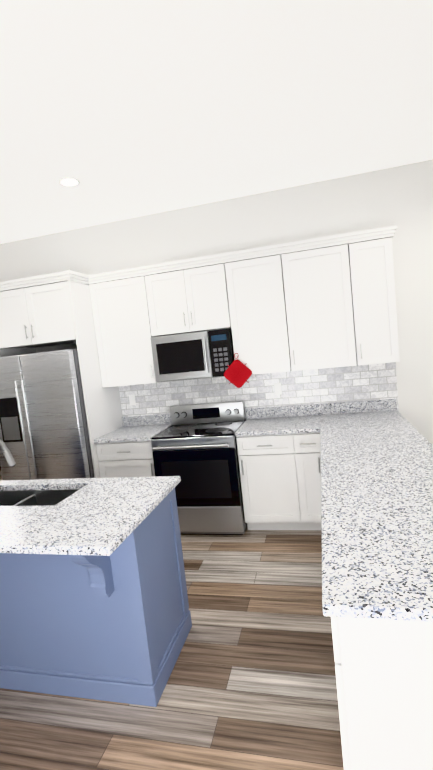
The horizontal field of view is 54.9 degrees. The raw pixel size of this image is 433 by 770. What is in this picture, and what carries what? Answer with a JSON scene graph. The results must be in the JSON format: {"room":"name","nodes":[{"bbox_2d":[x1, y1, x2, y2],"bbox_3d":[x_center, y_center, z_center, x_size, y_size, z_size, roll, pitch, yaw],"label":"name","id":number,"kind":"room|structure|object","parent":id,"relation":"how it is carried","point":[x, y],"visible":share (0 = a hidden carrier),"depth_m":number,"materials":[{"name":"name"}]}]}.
{"room":"kitchen","nodes":[
{"label":"kitchen","id":0,"kind":"room"},
{"bbox_2d":[0,470,343,769],"bbox_3d":[-1.934,1.672,2.709,10.920,0.060,9.000,-5,5,14],"label":"floor","id":1,"kind":"structure","parent":0,"point":[251,684],"depth_m":2.03,"materials":[{"name":"brown wood"}]},
{"bbox_2d":[0,349,94,479],"bbox_3d":[-1.572,0.564,4.212,0.912,1.785,0.816,-5,5,14],"label":"fridge","id":2,"kind":"object","parent":1,"relation":"on","point":[44,433],"visible":0.48,"depth_m":3.82,"materials":[{"name":"grey metal"}]},
{"bbox_2d":[0,484,191,706],"bbox_3d":[-1.189,1.140,2.373,1.878,0.900,0.808,-5,5,14],"label":"kitchen island","id":3,"kind":"object","parent":1,"relation":"on","point":[94,604],"depth_m":2.08,"materials":[{"name":"blue painted wood"}]},
{"bbox_2d":[0,440,15,466],"bbox_3d":[-1.225,0.475,2.288,0.111,0.367,0.270,-5,5,14],"label":"faucet","id":4,"kind":"object","parent":3,"relation":"on","point":[11,462],"visible":1,"depth_m":2.36,"materials":[{"name":"silver metal"}]},
{"bbox_2d":[0,478,95,487],"bbox_3d":[-1.141,0.636,2.660,0.800,0.036,0.100,-5,5,14],"label":"island countertop","id":5,"kind":"structure","parent":3,"relation":"on","point":[75,482],"depth_m":2.61,"materials":[{"name":"white stone"}]},
{"bbox_2d":[0,476,179,555],"bbox_3d":[-0.582,0.626,2.121,0.550,0.036,0.870,-5,5,14],"label":"island countertop","id":6,"kind":"structure","parent":3,"relation":"on","point":[98,517],"depth_m":1.96,"materials":[{"name":"white stone"}]},
{"bbox_2d":[96,439,154,477],"bbox_3d":[-0.744,0.933,4.183,0.584,0.885,0.590,-5,5,14],"label":"base cabinet","id":7,"kind":"object","parent":1,"relation":"on","point":[116,460],"depth_m":3.88,"materials":[{"name":"white wood"}]},
{"bbox_2d":[94,423,171,442],"bbox_3d":[-0.795,0.473,4.132,0.584,0.035,0.622,-5,5,14],"label":"countertop","id":8,"kind":"structure","parent":7,"relation":"on","point":[143,434],"depth_m":3.99,"materials":[{"name":"white stone"}]},
{"bbox_2d":[151,400,246,534],"bbox_3d":[-0.117,0.773,3.941,0.758,1.115,0.692,-5,5,14],"label":"range","id":9,"kind":"object","parent":1,"relation":"on","point":[194,447],"visible":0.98,"depth_m":3.68,"materials":[{"name":"silver metal"}]},
{"bbox_2d":[235,435,293,529],"bbox_3d":[0.549,0.826,3.851,0.551,0.885,0.590,-5,5,14],"label":"base cabinet","id":10,"kind":"object","parent":1,"relation":"on","point":[262,458],"depth_m":3.59,"materials":[{"name":"white wood"}]},
{"bbox_2d":[235,411,408,434],"bbox_3d":[0.905,0.333,3.695,1.394,0.035,0.622,-5,5,14],"label":"countertop","id":11,"kind":"structure","parent":10,"relation":"on","point":[281,424],"depth_m":3.61,"materials":[{"name":"white stone"}]},
{"bbox_2d":[282,431,321,531],"bbox_3d":[0.834,0.803,3.778,0.287,0.885,0.590,-5,5,14],"label":"base cabinet","id":12,"kind":"object","parent":1,"relation":"on","point":[303,452],"depth_m":3.50,"materials":[{"name":"white wood"}]},
{"bbox_2d":[331,619,432,769],"bbox_3d":[0.742,1.027,1.443,0.620,0.885,0.618,-5,5,14],"label":"base cabinet","id":13,"kind":"object","parent":1,"relation":"on","point":[384,671],"depth_m":1.18,"materials":[{"name":"white wood"}]},
{"bbox_2d":[322,423,432,622],"bbox_3d":[0.900,0.472,2.193,0.680,0.035,2.310,-5,5,14],"label":"countertop","id":14,"kind":"structure","parent":13,"relation":"on","point":[377,479],"depth_m":1.61,"materials":[{"name":"white stone"}]},
{"bbox_2d":[0,159,432,444],"bbox_3d":[-1.525,-0.119,4.634,11.040,3.050,0.124,-5,5,14],"label":"wall","id":15,"kind":"structure","parent":0,"point":[401,197],"depth_m":3.90,"materials":[{"name":"white paint"}]},
{"bbox_2d":[0,277,95,348],"bbox_3d":[-1.678,-0.691,4.199,0.926,0.554,0.656,-5,5,14],"label":"upper cabinet","id":16,"kind":"object","parent":15,"relation":"attached to","point":[54,311],"depth_m":3.87,"materials":[{"name":"white wood"}]},
{"bbox_2d":[88,269,159,388],"bbox_3d":[-0.835,-0.532,4.171,0.648,1.040,0.340,-5,5,14],"label":"upper cabinet","id":17,"kind":"object","parent":15,"relation":"attached to","point":[123,305],"depth_m":4.02,"materials":[{"name":"white wood"}]},
{"bbox_2d":[129,395,135,404],"bbox_3d":[-0.898,0.161,4.444,0.070,0.114,0.007,-5,5,14],"label":"electrical outlet plate","id":18,"kind":"object","parent":15,"relation":"attached to","point":[132,401],"depth_m":4.44,"materials":[{"name":"white plastic"}]},
{"bbox_2d":[152,257,231,335],"bbox_3d":[-0.235,-0.804,3.991,0.766,0.595,0.340,-5,5,14],"label":"upper cabinet","id":19,"kind":"object","parent":15,"relation":"attached to","point":[194,297],"depth_m":3.82,"materials":[{"name":"white wood"}]},
{"bbox_2d":[150,328,234,381],"bbox_3d":[-0.192,-0.285,3.987,0.756,0.427,0.442,-5,5,14],"label":"microwave","id":20,"kind":"object","parent":19,"relation":"attached to","point":[198,355],"visible":0.98,"depth_m":3.82,"materials":[{"name":"silver metal"}]},
{"bbox_2d":[224,249,279,374],"bbox_3d":[0.402,-0.634,3.853,0.630,1.040,0.340,-5,5,14],"label":"upper cabinet","id":21,"kind":"object","parent":15,"relation":"attached to","point":[251,291],"depth_m":3.70,"materials":[{"name":"white wood"}]},
{"bbox_2d":[224,353,251,387],"bbox_3d":[0.190,-0.131,3.728,0.254,0.313,0.036,-5,5,14],"label":"pot holder","id":22,"kind":"object","parent":21,"relation":"hanging from","point":[237,373],"visible":0.94,"depth_m":3.71,"materials":[{"name":"red fabric"}]},
{"bbox_2d":[122,399,396,426],"bbox_3d":[0.315,0.286,4.148,2.750,0.099,0.020,-5,5,14],"label":"backsplash","id":23,"kind":"structure","parent":15,"relation":"attached to","point":[388,404],"depth_m":4.00,"materials":[{"name":"grey stone"}]},
{"bbox_2d":[274,383,281,394],"bbox_3d":[0.598,0.038,4.059,0.070,0.114,0.007,-5,5,14],"label":"electrical outlet plate","id":24,"kind":"object","parent":15,"relation":"attached to","point":[277,390],"depth_m":4.06,"materials":[{"name":"white plastic"}]},
{"bbox_2d":[272,241,347,371],"bbox_3d":[0.913,-0.676,3.722,0.684,1.040,0.340,-5,5,14],"label":"upper cabinet","id":25,"kind":"object","parent":15,"relation":"attached to","point":[322,302],"depth_m":3.58,"materials":[{"name":"white wood"}]},
{"bbox_2d":[340,229,399,365],"bbox_3d":[1.314,-0.709,3.619,0.402,1.040,0.340,-5,5,14],"label":"upper cabinet","id":26,"kind":"object","parent":15,"relation":"attached to","point":[367,283],"depth_m":3.46,"materials":[{"name":"white wood"}]},
{"bbox_2d":[0,0,432,243],"bbox_3d":[-2.473,-1.125,1.268,11.040,0.445,6.840,-5,5,14],"label":"ceiling","id":27,"kind":"structure","parent":0,"point":[123,109],"depth_m":2.36,"materials":[{"name":"white paint"}]},
{"bbox_2d":[58,177,80,186],"bbox_3d":[-1.138,-1.566,3.218,0.169,0.006,0.169,-9,6,-30],"label":"recessed light","id":28,"kind":"object","parent":27,"relation":"in","point":[68,181],"visible":1,"depth_m":3.18,"materials":[{"name":"white"}]}
]}

